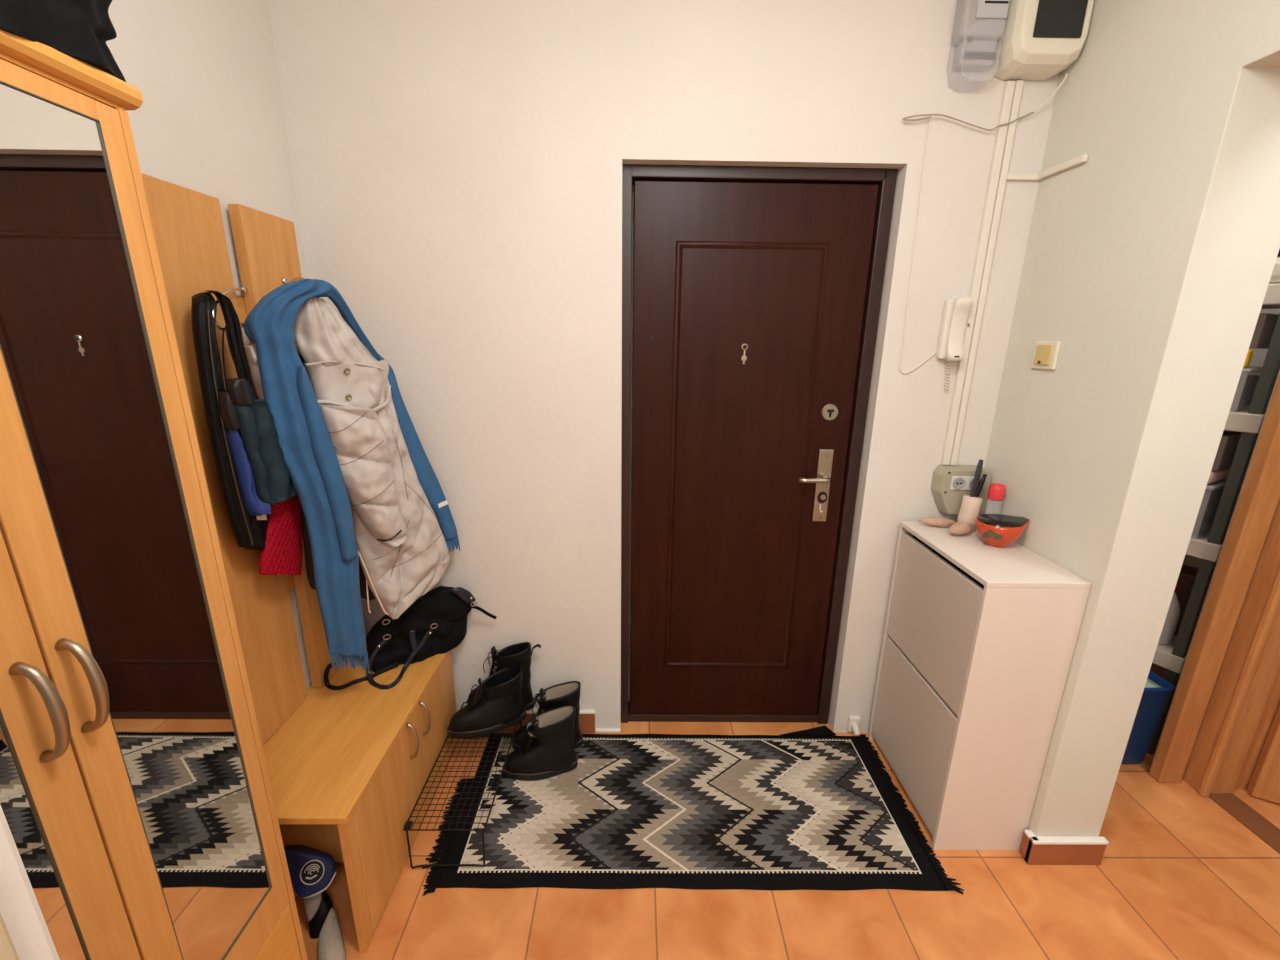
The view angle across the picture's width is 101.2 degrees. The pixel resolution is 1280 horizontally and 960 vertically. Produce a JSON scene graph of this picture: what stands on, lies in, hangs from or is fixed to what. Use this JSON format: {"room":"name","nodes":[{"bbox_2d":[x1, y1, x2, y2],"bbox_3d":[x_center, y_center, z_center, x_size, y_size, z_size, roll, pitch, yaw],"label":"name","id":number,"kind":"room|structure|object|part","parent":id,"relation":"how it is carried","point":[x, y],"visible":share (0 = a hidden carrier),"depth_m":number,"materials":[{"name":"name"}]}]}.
{"room":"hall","nodes":[
{"label":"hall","id":0,"kind":"room"},
{"bbox_2d":[0,805,59,959],"bbox_3d":[-0.875,0.415,-0.614,0.555,2.620,2.210,1,15,-1],"label":"wall","id":1,"kind":"structure","parent":0,"point":[20,911],"depth_m":0.52,"materials":[{"name":"paint"}]},
{"bbox_2d":[0,913,19,959],"bbox_3d":[-0.602,0.435,0.410,0.017,2.050,0.172,1,15,-1],"label":"trim","id":2,"kind":"structure","parent":1,"relation":"attached to","point":[7,949],"depth_m":0.49,"materials":[{"name":"beige wood"}]},
{"bbox_2d":[106,0,311,689],"bbox_3d":[-1.116,-0.062,1.124,0.100,2.620,1.398,1,15,-1],"label":"wall","id":3,"kind":"structure","parent":0,"point":[210,119],"depth_m":1.31,"materials":[{"name":"paint"}]},
{"bbox_2d":[141,173,344,745],"bbox_3d":[-0.996,0.028,1.367,0.147,1.427,0.822,1,15,-1],"label":"panel","id":4,"kind":"object","parent":3,"relation":"attached to","point":[188,228],"visible":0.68,"depth_m":1.38,"materials":[{"name":"brown wood"}]},
{"bbox_2d":[191,290,268,549],"bbox_3d":[-0.987,-0.115,1.275,0.060,0.650,0.152,1,15,-1],"label":"bag","id":5,"kind":"object","parent":4,"relation":"hanging from","point":[249,532],"visible":0.78,"depth_m":1.22,"materials":[{"name":"black leather"}]},
{"bbox_3d":[-1.057,-0.411,1.248,0.013,0.070,0.820,1,15,-1],"label":"rail","id":6,"kind":"part","parent":4,"relation":"part of","materials":[{"name":"brown wood"}]},
{"bbox_2d":[216,329,270,515],"bbox_3d":[-0.953,-0.127,1.250,0.061,0.447,0.086,1,15,-1],"label":"umbrella","id":7,"kind":"object","parent":4,"relation":"hanging from","point":[255,506],"visible":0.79,"depth_m":1.24,"materials":[{"name":"fabric"}]},
{"bbox_3d":[-0.941,-0.272,1.194,0.004,0.137,0.030,1,15,-1],"label":"wrist cord","id":8,"kind":"part","parent":7,"relation":"part of","materials":[{"name":"black fabric"}]},
{"bbox_2d":[256,514,266,519],"bbox_3d":[-0.961,0.094,1.335,0.003,0.028,0.036,1,15,-1],"label":"paper tag","id":9,"kind":"object","parent":7,"relation":"hanging from","point":[263,517],"visible":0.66,"depth_m":1.34,"materials":[{"name":"beige paper"}]},
{"bbox_2d":[225,325,296,504],"bbox_3d":[-0.931,-0.152,1.289,0.063,0.434,0.164,1,15,-1],"label":"umbrella","id":10,"kind":"object","parent":4,"relation":"hanging from","point":[258,434],"visible":0.97,"depth_m":1.27,"materials":[{"name":"teal fabric"}]},
{"bbox_3d":[-0.920,-0.287,1.191,0.004,0.124,0.023,1,15,-1],"label":"wrist cord","id":11,"kind":"part","parent":10,"relation":"part of","materials":[{"name":"black fabric"}]},
{"bbox_2d":[259,495,302,574],"bbox_3d":[-0.988,0.059,1.442,0.046,0.453,0.247,1,15,-1],"label":"scarf","id":12,"kind":"object","parent":4,"relation":"hanging from","point":[282,554],"visible":0.59,"depth_m":1.43,"materials":[{"name":"red fabric"}]},
{"bbox_3d":[-1.067,0.341,1.453,0.013,0.070,0.820,1,15,-1],"label":"rail","id":13,"kind":"part","parent":4,"relation":"part of","materials":[{"name":"brown wood"}]},
{"bbox_2d":[296,347,375,612],"bbox_3d":[-0.908,0.006,1.555,0.198,0.867,0.073,-14,21,-43],"label":"coat","id":14,"kind":"object","parent":4,"relation":"hanging from","point":[366,593],"visible":0.1,"depth_m":1.57,"materials":[{"name":"black fabric"}]},
{"bbox_2d":[244,298,449,619],"bbox_3d":[-0.795,-0.018,1.538,0.476,0.968,0.196,-13,20,-41],"label":"coat","id":15,"kind":"object","parent":4,"relation":"hanging from","point":[403,554],"visible":0.91,"depth_m":1.49,"materials":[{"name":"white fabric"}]},
{"bbox_2d":[294,298,380,365],"bbox_3d":[-0.825,-0.405,1.446,0.128,0.174,0.227,15,21,42],"label":"hood","id":16,"kind":"object","parent":15,"relation":"attached to","point":[323,337],"depth_m":1.38,"materials":[{"name":"beige fabric"}]},
{"bbox_2d":[244,279,459,669],"bbox_3d":[-0.811,0.006,1.591,0.138,1.136,0.522,9,17,26],"label":"scarf","id":17,"kind":"object","parent":15,"relation":"on","point":[309,454],"visible":0.93,"depth_m":1.42,"materials":[{"name":"fabric"}]},
{"bbox_2d":[628,185,633,701],"bbox_3d":[0.057,-0.276,1.965,2.750,2.620,0.040,1,15,-1],"label":"wall","id":18,"kind":"structure","parent":0,"point":[633,185],"depth_m":1.96,"materials":[{"name":"paint"}]},
{"bbox_2d":[268,0,1059,731],"bbox_3d":[0.130,-0.252,1.879,2.605,2.620,0.140,1,15,-1],"label":"wall","id":19,"kind":"structure","parent":0,"point":[457,165],"depth_m":1.65,"materials":[{"name":"paint"}]},
{"bbox_2d":[497,709,594,732],"bbox_3d":[-0.448,0.976,2.128,0.535,0.106,0.018,1,15,-1],"label":"baseboard","id":20,"kind":"structure","parent":19,"relation":"attached to","point":[586,716],"depth_m":2.12,"materials":[{"name":"ceramic"}]},
{"bbox_2d":[595,728,620,732],"bbox_3d":[-0.131,1.022,2.151,0.105,0.012,0.022,1,15,-1],"label":"trim","id":21,"kind":"structure","parent":19,"relation":"attached to","point":[596,730],"depth_m":2.14,"materials":[{"name":"white"}]},
{"bbox_2d":[621,164,897,723],"bbox_3d":[0.365,0.010,1.951,0.872,2.082,0.136,1,15,-1],"label":"door","id":22,"kind":"structure","parent":19,"relation":"in","point":[757,290],"depth_m":1.89,"materials":[{"name":"brown wood"}]},
{"bbox_3d":[0.361,-0.008,1.936,0.462,1.558,0.005,1,15,-1],"label":"panel","id":23,"kind":"part","parent":22,"relation":"part of","materials":[{"name":"brown wood"}]},
{"bbox_3d":[0.361,-0.008,1.933,0.506,1.602,0.007,1,15,-1],"label":"panel moulding","id":24,"kind":"part","parent":22,"relation":"part of","materials":[{"name":"brown wood"}]},
{"bbox_3d":[0.632,-0.002,1.906,0.120,0.024,0.051,1,15,-1],"label":"lever","id":25,"kind":"part","parent":22,"relation":"part of","materials":[{"name":"silver metal"}]},
{"bbox_3d":[0.674,0.022,1.943,0.052,0.276,0.011,1,15,-1],"label":"handle plate","id":26,"kind":"part","parent":22,"relation":"part of","materials":[{"name":"silver metal"}]},
{"bbox_2d":[847,715,860,734],"bbox_3d":[0.870,0.995,2.123,0.045,0.065,0.055,1,15,-1],"label":"pipe stub","id":27,"kind":"object","parent":19,"relation":"attached to","point":[853,724],"visible":1,"depth_m":2.13,"materials":[{"name":"white plastic"}]},
{"bbox_2d":[899,116,936,373],"bbox_3d":[0.930,-0.725,1.679,0.132,0.760,0.005,1,15,-1],"label":"cable","id":28,"kind":"object","parent":19,"relation":"attached to","point":[901,371],"visible":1,"depth_m":1.68,"materials":[{"name":"beige plastic"}]},
{"bbox_2d":[936,297,972,390],"bbox_3d":[1.035,-0.441,1.730,0.086,0.300,0.061,1,15,-1],"label":"handset","id":29,"kind":"object","parent":19,"relation":"attached to","point":[955,311],"visible":1,"depth_m":1.71,"materials":[{"name":"beige plastic"}]},
{"bbox_3d":[1.036,-0.353,1.772,0.027,0.109,0.016,1,15,-1],"label":"coiled cord","id":30,"kind":"part","parent":29,"relation":"part of","materials":[{"name":"beige plastic"}]},
{"bbox_2d":[931,465,991,514],"bbox_3d":[1.133,0.038,1.856,0.180,0.173,0.070,1,15,-1],"label":"box","id":31,"kind":"object","parent":19,"relation":"attached to","point":[949,484],"visible":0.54,"depth_m":1.83,"materials":[{"name":"beige plastic"}]},
{"bbox_3d":[1.132,0.011,1.823,0.106,0.048,0.008,1,15,-1],"label":"socket plate","id":32,"kind":"part","parent":31,"relation":"part of","materials":[{"name":"beige plastic"}]},
{"bbox_2d":[903,112,1033,130],"bbox_3d":[0.977,-1.073,1.568,0.391,0.053,0.004,1,15,-1],"label":"wire","id":33,"kind":"object","parent":19,"relation":"attached to","point":[929,115],"visible":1,"depth_m":1.56,"materials":[{"name":"beige"}]},
{"bbox_2d":[951,0,1009,71],"bbox_3d":[0.964,-1.302,1.488,0.123,0.328,0.073,1,15,-1],"label":"meter","id":34,"kind":"object","parent":19,"relation":"attached to","point":[978,24],"visible":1,"depth_m":1.48,"materials":[{"name":"grey plastic"}]},
{"bbox_3d":[0.977,-1.368,1.440,0.087,0.175,0.010,1,15,-1],"label":"plate","id":35,"kind":"part","parent":34,"relation":"part of","materials":[{"name":"grey plastic"}]},
{"bbox_2d":[941,80,1023,464],"bbox_3d":[1.097,-0.615,1.705,0.046,1.163,0.018,1,15,-1],"label":"cable trunking","id":36,"kind":"object","parent":19,"relation":"attached to","point":[1012,92],"visible":1,"depth_m":1.68,"materials":[{"name":"beige plastic"}]},
{"bbox_2d":[992,0,1093,80],"bbox_3d":[1.134,-1.315,1.463,0.211,0.305,0.116,1,15,-1],"label":"box","id":37,"kind":"object","parent":19,"relation":"attached to","point":[1042,38],"visible":0.95,"depth_m":1.44,"materials":[{"name":"beige plastic"}]},
{"bbox_2d":[1019,73,1066,119],"bbox_3d":[1.180,-1.121,1.544,0.099,0.102,0.017,10,18,30],"label":"hanging wire","id":38,"kind":"object","parent":37,"relation":"hanging from","point":[1066,73],"visible":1,"depth_m":1.54,"materials":[{"name":"beige plastic"}]},
{"bbox_2d":[292,663,1279,959],"bbox_3d":[1.277,1.455,0.770,5.200,0.060,4.500,1,15,-1],"label":"floor","id":39,"kind":"structure","parent":0,"point":[1177,877],"depth_m":1.49,"materials":[{"name":"tile"}]},
{"bbox_2d":[0,30,307,959],"bbox_3d":[-0.895,0.399,0.794,0.338,1.911,0.507,1,15,-1],"label":"wardrobe","id":40,"kind":"object","parent":39,"relation":"on","point":[137,803],"visible":1,"depth_m":0.76,"materials":[{"name":"brown wood"}]},
{"bbox_3d":[-0.744,0.293,0.661,0.042,0.146,0.016,1,15,-1],"label":"handle","id":41,"kind":"part","parent":40,"relation":"part of","materials":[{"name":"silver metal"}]},
{"bbox_2d":[0,720,87,959],"bbox_3d":[-0.770,0.273,0.574,0.007,1.414,0.106,1,15,-1],"label":"mirror","id":42,"kind":"object","parent":40,"relation":"attached to","point":[25,805],"depth_m":0.67,"materials":[{"name":"clear glass"}]},
{"bbox_3d":[-0.907,-0.486,0.543,0.290,0.006,0.489,1,15,-1],"label":"panel","id":43,"kind":"part","parent":40,"relation":"part of","materials":[{"name":"brown wood"}]},
{"bbox_2d":[0,0,126,82],"bbox_3d":[-0.835,-0.661,0.677,0.222,0.236,0.262,1,15,-1],"label":"cloth bag","id":44,"kind":"object","parent":40,"relation":"on","point":[78,29],"visible":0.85,"depth_m":0.68,"materials":[{"name":"black fabric"}]},
{"bbox_3d":[-0.773,0.297,0.608,0.018,1.528,0.164,1,15,-1],"label":"door","id":45,"kind":"part","parent":40,"relation":"part of","materials":[{"name":"brown wood"}]},
{"bbox_3d":[-0.896,-0.507,0.546,0.311,0.033,0.507,1,15,-1],"label":"crown moulding","id":46,"kind":"part","parent":40,"relation":"part of","materials":[{"name":"brown wood"}]},
{"bbox_3d":[-0.745,0.279,0.711,0.042,0.146,0.016,1,15,-1],"label":"handle","id":47,"kind":"part","parent":40,"relation":"part of","materials":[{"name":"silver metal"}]},
{"bbox_3d":[-0.918,0.357,1.019,0.294,1.872,0.014,1,15,-1],"label":"panel","id":48,"kind":"part","parent":40,"relation":"part of","materials":[{"name":"brown wood"}]},
{"bbox_3d":[-0.788,1.133,0.986,0.018,0.275,0.454,1,15,-1],"label":"drawer","id":49,"kind":"part","parent":40,"relation":"part of","materials":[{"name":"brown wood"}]},
{"bbox_2d":[303,889,332,938],"bbox_3d":[-0.875,1.182,1.437,0.062,0.166,0.112,-9,18,-33],"label":"sneaker","id":50,"kind":"object","parent":39,"relation":"on","point":[317,907],"visible":0.64,"depth_m":1.41,"materials":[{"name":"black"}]},
{"bbox_2d":[284,845,336,897],"bbox_3d":[-0.889,1.047,1.412,0.140,0.125,0.087,1,15,-1],"label":"sandal","id":51,"kind":"object","parent":50,"relation":"on","point":[311,870],"visible":0.98,"depth_m":1.40,"materials":[{"name":"blue fabric"}]},
{"bbox_2d":[318,908,345,959],"bbox_3d":[-0.805,1.203,1.364,0.061,0.059,0.150,-11,19,-38],"label":"shoe","id":52,"kind":"object","parent":39,"relation":"on","point":[331,946],"visible":1,"depth_m":1.35,"materials":[{"name":"beige fabric"}]},
{"bbox_2d":[262,650,458,952],"bbox_3d":[-0.880,0.919,1.671,0.397,0.445,0.751,1,15,-1],"label":"bench","id":53,"kind":"object","parent":39,"relation":"on","point":[347,769],"visible":0.85,"depth_m":1.51,"materials":[{"name":"brown wood"}]},
{"bbox_3d":[-0.720,1.024,1.333,0.018,0.424,0.036,1,15,-1],"label":"panel","id":54,"kind":"part","parent":53,"relation":"part of","materials":[{"name":"brown wood"}]},
{"bbox_3d":[-0.719,0.968,1.521,0.018,0.409,0.352,1,15,-1],"label":"door","id":55,"kind":"part","parent":53,"relation":"part of","materials":[{"name":"brown wood"}]},
{"bbox_2d":[323,586,496,689],"bbox_3d":[-0.805,0.529,1.849,0.224,0.264,0.550,14,20,40],"label":"handbag","id":56,"kind":"object","parent":53,"relation":"on","point":[435,623],"visible":0.99,"depth_m":1.83,"materials":[{"name":"black fabric"}]},
{"bbox_3d":[-0.796,0.600,1.771,0.222,0.126,0.108,-10,19,-35],"label":"handle","id":57,"kind":"part","parent":56,"relation":"part of","materials":[{"name":"black leather"}]},
{"bbox_3d":[-0.695,0.800,1.612,0.031,0.129,0.010,1,15,-1],"label":"handle","id":58,"kind":"part","parent":53,"relation":"part of","materials":[{"name":"silver metal"}]},
{"bbox_3d":[-0.696,0.774,1.707,0.031,0.129,0.010,1,15,-1],"label":"handle","id":59,"kind":"part","parent":53,"relation":"part of","materials":[{"name":"silver metal"}]},
{"bbox_3d":[-0.722,0.875,1.864,0.018,0.409,0.350,1,15,-1],"label":"door","id":60,"kind":"part","parent":53,"relation":"part of","materials":[{"name":"brown wood"}]},
{"bbox_2d":[403,702,521,868],"bbox_3d":[-0.581,1.027,1.836,0.243,0.154,0.561,1,15,-1],"label":"shoe rack","id":61,"kind":"object","parent":39,"relation":"on","point":[408,824],"visible":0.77,"depth_m":1.67,"materials":[{"name":"black metal"}]},
{"bbox_3d":[-0.578,1.102,1.571,0.230,0.149,0.010,1,15,-1],"label":"leg","id":62,"kind":"part","parent":61,"relation":"part of","materials":[{"name":"black metal"}]},
{"bbox_2d":[447,665,526,738],"bbox_3d":[-0.563,0.811,1.929,0.286,0.219,0.105,-4,16,-18],"label":"boot","id":63,"kind":"object","parent":61,"relation":"on","point":[501,706],"visible":1,"depth_m":1.91,"materials":[{"name":"black leather"}]},
{"bbox_3d":[-0.582,0.964,2.080,0.230,0.149,0.010,1,15,-1],"label":"leg","id":64,"kind":"part","parent":61,"relation":"part of","materials":[{"name":"black metal"}]},
{"bbox_2d":[466,642,540,710],"bbox_3d":[-0.525,0.756,2.021,0.298,0.278,0.094,1,15,-1],"label":"boot","id":65,"kind":"object","parent":61,"relation":"on","point":[510,656],"visible":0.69,"depth_m":2.00,"materials":[{"name":"black leather"}]},
{"bbox_2d":[422,725,963,895],"bbox_3d":[0.142,1.107,1.847,1.617,0.014,0.684,1,15,-1],"label":"rug","id":66,"kind":"object","parent":39,"relation":"on","point":[813,808],"visible":0.88,"depth_m":1.75,"materials":[{"name":"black fabric"}]},
{"bbox_2d":[502,705,577,780],"bbox_3d":[-0.365,0.949,1.911,0.273,0.254,0.110,1,15,-1],"label":"boot","id":67,"kind":"object","parent":66,"relation":"on","point":[552,753],"visible":1,"depth_m":1.89,"materials":[{"name":"black leather"}]},
{"bbox_2d":[512,681,582,749],"bbox_3d":[-0.359,0.908,2.023,0.276,0.275,0.105,1,15,-1],"label":"boot","id":68,"kind":"object","parent":66,"relation":"on","point":[567,693],"visible":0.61,"depth_m":2.01,"materials":[{"name":"black leather"}]},
{"bbox_2d":[868,521,1091,849],"bbox_3d":[1.075,0.663,1.782,0.285,0.930,0.489,1,15,-1],"label":"cabinet","id":69,"kind":"object","parent":39,"relation":"on","point":[979,638],"visible":0.91,"depth_m":1.60,"materials":[{"name":"white laminate"}]},
{"bbox_3d":[1.074,0.608,2.013,0.283,0.915,0.013,1,15,-1],"label":"panel","id":70,"kind":"part","parent":69,"relation":"part of","materials":[{"name":"white laminate"}]},
{"bbox_2d":[919,517,954,526],"bbox_3d":[1.037,0.146,1.838,0.114,0.035,0.044,1,15,-1],"label":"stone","id":71,"kind":"object","parent":69,"relation":"on","point":[932,521],"visible":0.99,"depth_m":1.82,"materials":[{"name":"beige stone"}]},
{"bbox_2d":[949,523,971,534],"bbox_3d":[1.070,0.165,1.760,0.100,0.042,0.050,-6,17,-25],"label":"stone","id":72,"kind":"object","parent":69,"relation":"on","point":[956,528],"visible":1,"depth_m":1.74,"materials":[{"name":"beige stone"}]},
{"bbox_2d":[957,460,986,531],"bbox_3d":[1.130,0.052,1.788,0.062,0.244,0.068,10,18,30],"label":"roller","id":73,"kind":"object","parent":69,"relation":"on","point":[971,504],"visible":0.95,"depth_m":1.78,"materials":[{"name":"white plastic"}]},
{"bbox_3d":[1.137,0.008,1.780,0.042,0.155,0.011,-8,18,-30],"label":"blade","id":74,"kind":"part","parent":73,"relation":"part of","materials":[{"name":"black plastic"}]},
{"bbox_3d":[1.155,0.032,1.789,0.039,0.105,0.013,-3,16,-14],"label":"blade","id":75,"kind":"part","parent":73,"relation":"part of","materials":[{"name":"black plastic"}]},
{"bbox_3d":[1.081,0.222,1.662,0.285,0.015,0.489,1,15,-1],"label":"panel","id":76,"kind":"part","parent":69,"relation":"part of","materials":[{"name":"white laminate"}]},
{"bbox_2d":[987,483,1005,500],"bbox_3d":[1.188,0.096,1.769,0.048,0.172,0.048,1,15,-1],"label":"spray bottle","id":77,"kind":"object","parent":69,"relation":"on","point":[996,491],"visible":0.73,"depth_m":1.74,"materials":[{"name":"plastic"}]},
{"bbox_2d":[975,514,1029,547],"bbox_3d":[1.146,0.164,1.677,0.141,0.090,0.134,13,20,38],"label":"ceramic bowl","id":78,"kind":"object","parent":69,"relation":"on","point":[996,530],"visible":1,"depth_m":1.65,"materials":[{"name":"orange ceramic"}]},
{"bbox_3d":[1.078,0.733,1.556,0.283,0.915,0.013,1,15,-1],"label":"panel","id":79,"kind":"part","parent":69,"relation":"part of","materials":[{"name":"white laminate"}]},
{"bbox_2d":[1121,670,1174,763],"bbox_3d":[1.846,0.907,2.018,0.220,0.351,0.140,1,15,-1],"label":"bin","id":80,"kind":"object","parent":39,"relation":"on","point":[1153,702],"visible":0.32,"depth_m":1.96,"materials":[{"name":"blue plastic"}]},
{"bbox_2d":[1145,678,1161,687],"bbox_3d":[1.847,0.782,1.984,0.192,0.053,0.112,1,15,-1],"label":"liner","id":81,"kind":"object","parent":80,"relation":"in","point":[1149,683],"visible":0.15,"depth_m":1.96,"materials":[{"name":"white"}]},
{"bbox_2d":[1147,283,1279,754],"bbox_3d":[2.019,0.153,2.147,0.330,1.745,0.580,-7,17,-28],"label":"shelf unit","id":82,"kind":"object","parent":39,"relation":"on","point":[1206,544],"visible":0.2,"depth_m":1.82,"materials":[{"name":"beige plastic"}]},
{"bbox_2d":[1158,583,1179,644],"bbox_3d":[2.029,0.509,2.033,0.096,0.247,0.077,1,15,-1],"label":"detergent bottle","id":83,"kind":"object","parent":82,"relation":"on","point":[1171,621],"visible":0.26,"depth_m":2.00,"materials":[{"name":"grey plastic"}]},
{"bbox_3d":[2.013,0.605,2.270,0.330,0.062,0.580,-7,17,-28],"label":"shelf","id":84,"kind":"part","parent":82,"relation":"part of","materials":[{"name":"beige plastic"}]},
{"bbox_2d":[1174,564,1198,635],"bbox_3d":[2.161,0.475,2.140,0.120,0.259,0.160,-7,17,-28],"label":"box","id":85,"kind":"object","parent":82,"relation":"on","point":[1187,575],"visible":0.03,"depth_m":2.06,"materials":[{"name":"brown cardboard"}]},
{"bbox_3d":[2.019,0.171,2.152,0.330,0.062,0.580,-7,17,-28],"label":"shelf","id":86,"kind":"part","parent":82,"relation":"part of","materials":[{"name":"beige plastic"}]},
{"bbox_2d":[1205,479,1226,490],"bbox_3d":[2.031,0.062,2.061,0.280,0.195,0.346,-7,17,-28],"label":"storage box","id":87,"kind":"object","parent":82,"relation":"on","point":[1219,484],"visible":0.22,"depth_m":1.86,"materials":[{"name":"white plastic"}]},
{"bbox_2d":[1192,512,1215,533],"bbox_3d":[2.030,0.123,2.074,0.250,0.055,0.310,-7,17,-28],"label":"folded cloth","id":88,"kind":"object","parent":87,"relation":"in","point":[1205,522],"visible":0.16,"depth_m":1.92,"materials":[{"name":"grey fabric"}]},
{"bbox_2d":[1197,498,1220,518],"bbox_3d":[2.031,0.071,2.060,0.250,0.050,0.310,-7,17,-28],"label":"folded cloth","id":89,"kind":"object","parent":88,"relation":"on","point":[1209,508],"visible":0.16,"depth_m":1.91,"materials":[{"name":"grey fabric"}]},
{"bbox_2d":[1201,487,1223,504],"bbox_3d":[2.032,0.020,2.046,0.250,0.050,0.310,-7,17,-28],"label":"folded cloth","id":90,"kind":"object","parent":89,"relation":"on","point":[1209,496],"visible":0.14,"depth_m":1.89,"materials":[{"name":"grey fabric"}]},
{"bbox_2d":[1207,467,1230,483],"bbox_3d":[2.037,-0.049,2.000,0.248,0.047,0.270,-7,17,-28],"label":"folded towel","id":91,"kind":"object","parent":87,"relation":"on","point":[1215,476],"visible":0.16,"depth_m":1.85,"materials":[{"name":"beige fabric"}]},
{"bbox_2d":[1212,430,1241,470],"bbox_3d":[2.048,-0.133,1.977,0.230,0.123,0.260,-7,17,-28],"label":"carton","id":92,"kind":"object","parent":91,"relation":"on","point":[1229,441],"visible":0.24,"depth_m":1.83,"materials":[{"name":"brown cardboard"}]},
{"bbox_3d":[2.024,-0.268,2.032,0.330,0.062,0.580,-7,17,-28],"label":"shelf","id":93,"kind":"part","parent":82,"relation":"part of","materials":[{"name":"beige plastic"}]},
{"bbox_2d":[1242,366,1261,372],"bbox_3d":[2.046,-0.347,1.931,0.280,0.142,0.306,-7,17,-28],"label":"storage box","id":94,"kind":"object","parent":82,"relation":"on","point":[1248,369],"visible":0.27,"depth_m":1.74,"materials":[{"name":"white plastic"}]},
{"bbox_2d":[1231,374,1258,407],"bbox_3d":[2.045,-0.336,1.933,0.250,0.108,0.275,-7,17,-28],"label":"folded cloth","id":95,"kind":"object","parent":94,"relation":"in","point":[1247,384],"visible":0.2,"depth_m":1.79,"materials":[{"name":"grey fabric"}]},
{"bbox_2d":[1243,349,1253,367],"bbox_3d":[2.001,-0.406,1.756,0.035,0.060,0.050,-7,17,-28],"label":"pouch","id":96,"kind":"object","parent":94,"relation":"on","point":[1250,351],"visible":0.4,"depth_m":1.73,"materials":[{"name":"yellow plastic"}]},
{"bbox_3d":[2.025,-0.451,1.931,0.297,0.055,0.299,1,15,-1],"label":"carton","id":97,"kind":"object","parent":94,"relation":"on","visible":0},
{"bbox_2d":[1249,313,1278,348],"bbox_3d":[2.046,-0.531,1.882,0.210,0.111,0.290,-7,17,-28],"label":"box","id":98,"kind":"object","parent":97,"relation":"on","point":[1266,322],"visible":0.28,"depth_m":1.73,"materials":[{"name":"brown"}]},
{"bbox_3d":[2.029,-0.659,1.925,0.330,0.062,0.580,-7,17,-28],"label":"shelf","id":99,"kind":"part","parent":82,"relation":"part of","materials":[{"name":"beige plastic"}]},
{"bbox_2d":[1269,256,1279,283],"bbox_3d":[2.079,-0.698,1.789,0.260,0.084,0.280,-7,17,-28],"label":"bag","id":100,"kind":"object","parent":82,"relation":"on","point":[1275,277],"visible":0.02,"depth_m":1.66,"materials":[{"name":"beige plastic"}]},
{"bbox_2d":[1209,793,1279,853],"bbox_3d":[2.082,1.237,1.489,0.100,0.006,0.870,1,15,-1],"label":"threshold","id":101,"kind":"object","parent":39,"relation":"on","point":[1251,819],"depth_m":1.79,"materials":[{"name":"brown wood"}]},
{"bbox_2d":[981,0,1279,835],"bbox_3d":[1.340,0.254,0.084,0.197,2.620,3.608,1,15,-1],"label":"wall","id":102,"kind":"structure","parent":0,"point":[1150,259],"depth_m":1.36,"materials":[{"name":"paint"}]},
{"bbox_2d":[1019,830,1037,861],"bbox_3d":[1.207,1.139,1.631,0.023,0.095,0.042,1,15,-1],"label":"baseboard","id":103,"kind":"structure","parent":102,"relation":"attached to","point":[1027,833],"depth_m":1.63,"materials":[{"name":"ceramic"}]},
{"bbox_2d":[1031,341,1060,369],"bbox_3d":[1.222,-0.378,1.591,0.020,0.082,0.094,1,15,-1],"label":"light switch","id":104,"kind":"object","parent":102,"relation":"attached to","point":[1046,353],"visible":1,"depth_m":1.58,"materials":[{"name":"beige plastic"}]},
{"bbox_2d":[1007,154,1087,180],"bbox_3d":[1.181,-0.912,1.539,0.110,0.020,0.182,1,15,-1],"label":"cable trunking","id":105,"kind":"object","parent":102,"relation":"attached to","point":[1081,159],"visible":1,"depth_m":1.58,"materials":[{"name":"beige plastic"}]},
{"bbox_2d":[1024,836,1108,864],"bbox_3d":[1.311,1.143,1.620,0.232,0.095,0.022,1,15,-1],"label":"baseboard","id":106,"kind":"structure","parent":102,"relation":"attached to","point":[1047,850],"depth_m":1.61,"materials":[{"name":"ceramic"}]},
{"bbox_2d":[1152,371,1279,761],"bbox_3d":[1.735,-0.170,1.657,0.618,2.620,0.060,1,15,-1],"label":"wall","id":107,"kind":"structure","parent":0,"point":[1279,371],"depth_m":1.81,"materials":[{"name":"paint"}]},
{"bbox_2d":[1183,309,1279,628],"bbox_3d":[2.756,-0.272,2.078,0.050,2.620,0.790,1,15,-1],"label":"wall","id":108,"kind":"structure","parent":0,"point":[1259,355],"depth_m":2.34,"materials":[{"name":"paint"}]},
{"bbox_3d":[2.107,0.281,0.021,0.100,2.620,3.460,1,15,-1],"label":"wall","id":109,"kind":"structure","parent":0,"visible":0},
{"bbox_2d":[1149,373,1279,796],"bbox_3d":[1.855,0.180,1.214,0.860,2.180,0.980,1,15,-1],"label":"door frame","id":110,"kind":"structure","parent":109,"relation":"attached to","point":[1244,701],"depth_m":1.78,"materials":[{"name":"orange wood"}]},
{"bbox_2d":[1247,705,1279,803],"bbox_3d":[2.551,0.201,1.440,0.800,2.022,0.045,9,17,26],"label":"door","id":111,"kind":"structure","parent":109,"relation":"in","point":[1264,783],"depth_m":1.84,"materials":[{"name":"orange wood"}]}
]}

